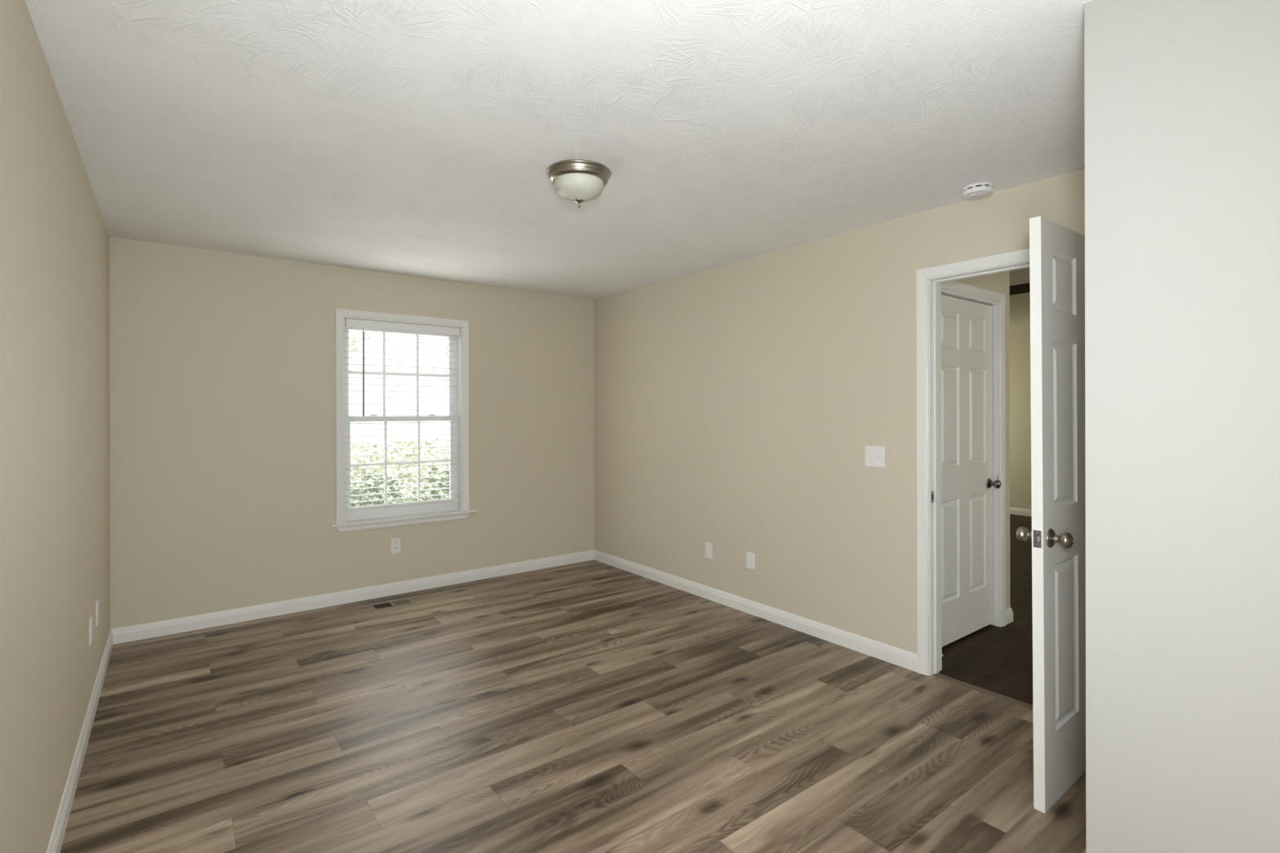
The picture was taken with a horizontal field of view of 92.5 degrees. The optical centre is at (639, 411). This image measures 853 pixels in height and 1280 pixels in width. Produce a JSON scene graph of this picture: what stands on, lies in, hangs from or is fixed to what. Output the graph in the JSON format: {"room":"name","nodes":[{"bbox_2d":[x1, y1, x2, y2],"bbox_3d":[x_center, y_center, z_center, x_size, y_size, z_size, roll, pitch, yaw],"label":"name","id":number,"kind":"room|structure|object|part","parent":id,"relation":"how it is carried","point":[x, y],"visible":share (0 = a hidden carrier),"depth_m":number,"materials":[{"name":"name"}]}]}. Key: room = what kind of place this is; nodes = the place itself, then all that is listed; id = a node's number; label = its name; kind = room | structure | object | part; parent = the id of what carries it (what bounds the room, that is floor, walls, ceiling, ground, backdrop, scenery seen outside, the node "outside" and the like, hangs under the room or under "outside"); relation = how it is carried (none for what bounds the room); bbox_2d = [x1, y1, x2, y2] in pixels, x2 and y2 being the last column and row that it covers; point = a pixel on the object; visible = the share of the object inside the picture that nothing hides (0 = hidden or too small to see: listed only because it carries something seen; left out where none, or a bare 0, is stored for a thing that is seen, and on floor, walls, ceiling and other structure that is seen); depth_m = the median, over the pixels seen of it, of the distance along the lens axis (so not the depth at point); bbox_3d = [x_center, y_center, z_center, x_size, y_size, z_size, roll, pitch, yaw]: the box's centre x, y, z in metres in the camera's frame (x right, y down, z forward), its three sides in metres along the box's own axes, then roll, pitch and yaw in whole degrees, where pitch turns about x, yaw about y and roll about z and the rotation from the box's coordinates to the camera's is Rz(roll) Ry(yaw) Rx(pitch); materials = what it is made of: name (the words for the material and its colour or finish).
{"room":"empty bedroom","nodes":[
{"label":"empty bedroom","id":0,"kind":"room"},
{"bbox_2d":[0,0,110,852],"bbox_3d":[-1.113,0.168,0.836,0.160,2.440,7.000,0,0,-37],"label":"wall","id":1,"kind":"structure","parent":0,"point":[55,420],"depth_m":1.79,"materials":[{"name":"beige paint"}]},
{"bbox_2d":[46,629,113,852],"bbox_3d":[-1.090,1.343,0.952,0.014,0.091,6.840,0,0,-37],"label":"baseboard","id":2,"kind":"structure","parent":1,"relation":"attached to","point":[57,836],"depth_m":2.33,"materials":[{"name":"white paint"}]},
{"bbox_2d":[88,615,92,645],"bbox_3d":[-2.489,0.990,2.778,0.007,0.114,0.075,0,0,-37],"label":"blank wall plate","id":3,"kind":"object","parent":1,"relation":"attached to","point":[91,618],"visible":1,"depth_m":2.75,"materials":[{"name":"white plastic"}]},
{"bbox_2d":[96,600,98,626],"bbox_3d":[-2.671,0.991,3.017,0.007,0.114,0.075,0,0,-37],"label":"blank wall plate","id":4,"kind":"object","parent":1,"relation":"attached to","point":[97,602],"visible":1,"depth_m":2.99,"materials":[{"name":"white plastic"}]},
{"bbox_2d":[109,236,594,629],"bbox_3d":[-1.866,0.520,4.765,3.731,3.140,0.160,0,0,-37],"label":"wall","id":5,"kind":"structure","parent":0,"point":[222,364],"depth_m":4.21,"materials":[{"name":"beige paint"}]},
{"bbox_2d":[111,549,594,644],"bbox_3d":[-1.796,1.344,4.708,3.451,0.091,0.014,0,0,-37],"label":"baseboard","id":6,"kind":"structure","parent":5,"relation":"attached to","point":[153,629],"depth_m":4.37,"materials":[{"name":"white paint"}]},
{"bbox_2d":[391,537,399,553],"bbox_3d":[-1.859,1.021,4.663,0.068,0.112,0.008,0,0,-37],"label":"wall outlet","id":7,"kind":"object","parent":5,"relation":"attached to","point":[395,543],"visible":1,"depth_m":4.66,"materials":[{"name":"white plastic"}]},
{"bbox_2d":[330,308,476,532],"bbox_3d":[-1.826,0.064,4.768,1.088,1.614,0.185,0,0,-37],"label":"window","id":8,"kind":"structure","parent":5,"relation":"in","point":[357,520],"depth_m":4.76,"materials":[{"name":"white paint"}]},
{"bbox_3d":[-1.881,-0.291,4.820,0.825,0.727,0.028,0,0,-37],"label":"sash","id":9,"kind":"part","parent":8,"relation":"part of","materials":[{"name":"glass"}]},
{"bbox_3d":[-1.860,0.410,4.795,0.825,0.752,0.028,0,0,-37],"label":"sash","id":10,"kind":"part","parent":8,"relation":"part of","materials":[{"name":"white plastic"}]},
{"bbox_3d":[-1.870,0.061,4.807,0.865,1.489,0.070,0,0,-37],"label":"frame","id":11,"kind":"part","parent":8,"relation":"part of","materials":[{"name":"white plastic"}]},
{"bbox_2d":[345,318,459,511],"bbox_3d":[-1.821,0.024,4.742,0.853,1.410,0.076,0,0,-37],"label":"window blind","id":12,"kind":"object","parent":8,"relation":"attached to","point":[349,322],"visible":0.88,"depth_m":4.71,"materials":[{"name":"grey plastic"}]},
{"bbox_3d":[-2.063,0.036,4.571,0.002,1.348,0.053,0,0,-37],"label":"ladder cord","id":13,"kind":"part","parent":12,"relation":"part of","materials":[{"name":"white fabric"}]},
{"bbox_3d":[-1.827,0.716,4.750,0.845,0.026,0.050,0,0,-37],"label":"rail","id":14,"kind":"part","parent":12,"relation":"part of","materials":[{"name":"white plastic"}]},
{"bbox_3d":[-1.805,0.036,4.768,0.002,1.348,0.053,0,0,-37],"label":"ladder cord","id":15,"kind":"part","parent":12,"relation":"part of","materials":[{"name":"white fabric"}]},
{"bbox_3d":[-1.554,0.035,4.960,0.002,1.348,0.053,0,0,-37],"label":"ladder cord","id":16,"kind":"part","parent":12,"relation":"part of","materials":[{"name":"white fabric"}]},
{"bbox_2d":[25,0,1091,333],"bbox_3d":[2.534,-1.119,3.824,9.587,0.120,7.320,0,0,-37],"label":"ceiling","id":17,"kind":"structure","parent":0,"point":[415,138],"depth_m":2.23,"materials":[{"name":"white paint"}]},
{"bbox_2d":[546,159,611,208],"bbox_3d":[-0.268,-0.975,2.695,0.283,0.158,0.283,0,0,-37],"label":"ceiling light","id":18,"kind":"object","parent":17,"relation":"attached to","point":[579,181],"visible":1,"depth_m":2.61,"materials":[{"name":"white glass"}]},
{"bbox_3d":[-0.268,-0.970,2.695,0.221,0.086,0.221,0,0,-37],"label":"lamp shade","id":19,"kind":"part","parent":18,"relation":"part of","materials":[{"name":"white glass"}]},
{"bbox_2d":[961,182,994,199],"bbox_3d":[1.592,-1.037,2.885,0.134,0.040,0.134,0,0,-37],"label":"smoke detector","id":20,"kind":"object","parent":17,"relation":"attached to","point":[982,189],"visible":1,"depth_m":2.85,"materials":[{"name":"white plastic"}]},
{"bbox_2d":[963,184,992,191],"bbox_3d":[1.592,-1.045,2.885,0.125,0.010,0.125,0,0,-37],"label":"vent","id":21,"kind":"object","parent":20,"relation":"attached to","point":[971,188],"depth_m":2.83,"materials":[{"name":"white plastic"}]},
{"bbox_2d":[1009,282,1030,295],"bbox_3d":[2.384,-0.949,5.031,1.224,0.220,1.224,0,0,11],"label":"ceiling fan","id":22,"kind":"object","parent":17,"relation":"hanging from","point":[1025,287],"visible":0.02,"depth_m":4.46,"materials":[{"name":"black metal"}]},
{"bbox_2d":[60,514,1086,852],"bbox_3d":[2.539,1.441,3.824,9.587,0.120,7.320,0,0,-37],"label":"floor","id":23,"kind":"structure","parent":0,"point":[592,706],"depth_m":2.63,"materials":[{"name":"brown wood"}]},
{"bbox_2d":[368,598,414,611],"bbox_3d":[-1.787,1.387,4.418,0.285,0.006,0.150,0,0,-37],"label":"floor vent","id":24,"kind":"object","parent":23,"relation":"in","point":[404,602],"visible":1,"depth_m":4.41,"materials":[{"name":"beige metal"}]},
{"bbox_2d":[933,672,1032,710],"bbox_3d":[1.783,1.379,2.923,0.048,0.008,0.748,0,0,-37],"label":"threshold strip","id":25,"kind":"object","parent":23,"relation":"on","point":[1028,706],"visible":0.65,"depth_m":3.02,"materials":[{"name":"brown wood"}]},
{"bbox_2d":[594,168,1084,653],"bbox_3d":[0.916,0.164,4.097,0.120,2.440,4.280,0,0,-37],"label":"wall","id":26,"kind":"structure","parent":0,"point":[738,405],"depth_m":3.94,"materials":[{"name":"beige paint"}]},
{"bbox_2d":[705,542,712,559],"bbox_3d":[0.508,1.027,4.529,0.007,0.114,0.075,0,0,-37],"label":"electrical outlet","id":27,"kind":"object","parent":26,"relation":"attached to","point":[708,547],"visible":1,"depth_m":4.52,"materials":[{"name":"white plastic"}]},
{"bbox_2d":[746,551,755,570],"bbox_3d":[0.757,1.023,4.202,0.007,0.114,0.075,0,0,-37],"label":"electrical outlet","id":28,"kind":"object","parent":26,"relation":"attached to","point":[750,557],"visible":1,"depth_m":4.20,"materials":[{"name":"white plastic"}]},
{"bbox_2d":[594,549,916,671],"bbox_3d":[0.524,1.339,4.502,0.014,0.091,3.157,0,0,-37],"label":"baseboard","id":29,"kind":"structure","parent":26,"relation":"attached to","point":[895,655],"depth_m":4.00,"materials":[{"name":"white paint"}]},
{"bbox_2d":[865,445,884,467],"bbox_3d":[1.320,0.253,3.454,0.017,0.120,0.122,0,0,-37],"label":"light switch","id":30,"kind":"object","parent":26,"relation":"attached to","point":[874,455],"visible":1,"depth_m":3.45,"materials":[{"name":"white plastic"}]},
{"bbox_2d":[915,248,1029,675],"bbox_3d":[1.797,0.314,2.943,0.157,2.137,0.888,0,0,-37],"label":"trim","id":31,"kind":"structure","parent":26,"relation":"attached to","point":[929,280],"depth_m":3.22,"materials":[{"name":"white paint"}]},
{"bbox_3d":[1.538,0.448,3.222,0.026,0.060,0.003,0,0,-37],"label":"strike plate","id":32,"kind":"part","parent":31,"relation":"part of","materials":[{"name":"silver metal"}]},
{"bbox_2d":[1016,216,1085,813],"bbox_3d":[1.678,0.351,2.342,0.780,2.052,0.184,-1,1,-37],"label":"door","id":33,"kind":"structure","parent":26,"relation":"in","point":[1057,535],"depth_m":2.19,"materials":[{"name":"white paint"}]},
{"bbox_3d":[1.384,0.440,2.195,0.053,0.053,0.062,-1,1,-37],"label":"knob","id":34,"kind":"part","parent":33,"relation":"part of","materials":[{"name":"silver metal"}]},
{"bbox_3d":[1.372,0.439,2.115,0.002,0.060,0.025,-1,1,-37],"label":"latch plate","id":35,"kind":"part","parent":33,"relation":"part of","materials":[{"name":"silver metal"}]},
{"bbox_3d":[1.456,0.440,2.102,0.053,0.053,0.072,-1,1,-37],"label":"knob","id":36,"kind":"part","parent":33,"relation":"part of","materials":[{"name":"silver metal"}]},
{"bbox_2d":[954,271,1010,608],"bbox_3d":[1.003,0.164,5.000,1.116,2.440,3.270,0,0,-37],"label":"wall","id":37,"kind":"structure","parent":0,"point":[999,282],"depth_m":4.01,"materials":[{"name":"beige paint"}]},
{"bbox_2d":[941,294,1000,646],"bbox_3d":[1.984,0.341,3.710,0.775,2.045,0.104,0,0,-37],"label":"door","id":38,"kind":"structure","parent":37,"relation":"in","point":[967,483],"depth_m":3.74,"materials":[{"name":"white paint"}]},
{"bbox_3d":[2.259,0.458,3.893,0.053,0.053,0.062,0,0,-37],"label":"knob","id":39,"kind":"part","parent":38,"relation":"part of","materials":[{"name":"silver metal"}]},
{"bbox_2d":[941,280,1005,626],"bbox_3d":[1.961,0.311,3.738,0.907,2.141,0.138,0,0,-37],"label":"trim","id":40,"kind":"structure","parent":37,"relation":"attached to","point":[954,289],"depth_m":3.94,"materials":[{"name":"white paint"}]},
{"bbox_2d":[1005,607,1013,625],"bbox_3d":[1.412,1.337,5.302,0.132,0.091,3.284,0,0,-37],"label":"baseboard","id":41,"kind":"structure","parent":37,"relation":"attached to","point":[1009,613],"depth_m":4.00,"materials":[{"name":"white paint"}]},
{"bbox_2d":[1009,330,1031,509],"bbox_3d":[5.918,0.154,7.162,0.160,2.440,5.800,0,0,-37],"label":"wall","id":42,"kind":"structure","parent":0,"point":[1020,494],"depth_m":8.15,"materials":[{"name":"beige paint"}]},
{"bbox_2d":[1009,506,1031,516],"bbox_3d":[5.852,1.328,7.109,0.014,0.091,5.800,0,0,-37],"label":"baseboard","id":43,"kind":"structure","parent":42,"relation":"attached to","point":[1024,512],"depth_m":8.14,"materials":[{"name":"white paint"}]},
{"bbox_2d":[1084,0,1279,852],"bbox_3d":[1.977,0.162,0.604,0.120,2.440,2.560,0,0,-37],"label":"wall","id":44,"kind":"structure","parent":0,"point":[1182,97],"depth_m":1.43,"materials":[{"name":"white paint"}]},
{"label":"outside","id":45,"kind":"structure","parent":0,"visible":0},
{"bbox_2d":[350,432,449,502],"bbox_3d":[-15.748,2.119,28.864,70.000,0.100,55.000,0,0,-37],"label":"lawn","id":46,"kind":"structure","parent":45,"point":[430,437],"depth_m":38.87,"materials":[{"name":"green plant"}]},
{"bbox_2d":[348,330,369,355],"bbox_3d":[-13.488,-2.748,23.655,6.112,9.634,6.279,0,0,-37],"label":"tree","id":47,"kind":"object","parent":46,"relation":"on","point":[354,348],"visible":0.02,"depth_m":23.97,"materials":[{"name":"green plant"}]},
{"bbox_2d":[350,474,373,506],"bbox_3d":[-3.068,1.318,6.215,0.771,1.451,0.711,0,0,-37],"label":"shrub","id":48,"kind":"object","parent":46,"relation":"on","point":[360,491],"visible":0.06,"depth_m":6.29,"materials":[{"name":"green plant"}]},
{"bbox_2d":[350,470,411,506],"bbox_3d":[-3.133,1.370,7.358,0.861,1.348,0.751,0,0,-37],"label":"shrub","id":49,"kind":"object","parent":46,"relation":"on","point":[376,477],"visible":0.14,"depth_m":7.34,"materials":[{"name":"green plant"}]},
{"bbox_2d":[350,438,449,503],"bbox_3d":[-5.162,1.310,13.654,7.922,1.512,1.332,0,0,-37],"label":"hedge","id":50,"kind":"object","parent":46,"relation":"on","point":[435,455],"visible":0.19,"depth_m":13.47,"materials":[{"name":"green plant"}]},
{"bbox_2d":[415,462,448,500],"bbox_3d":[-2.133,1.287,6.931,0.857,1.510,0.776,0,0,-37],"label":"shrub","id":51,"kind":"object","parent":46,"relation":"on","point":[431,474],"visible":0.12,"depth_m":6.83,"materials":[{"name":"green plant"}]},
{"bbox_2d":[442,345,448,382],"bbox_3d":[-7.228,-1.238,30.916,5.277,6.592,5.331,0,0,-37],"label":"tree","id":52,"kind":"object","parent":46,"relation":"on","point":[446,364],"visible":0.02,"depth_m":30.20,"materials":[{"name":"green plant"}]}
]}

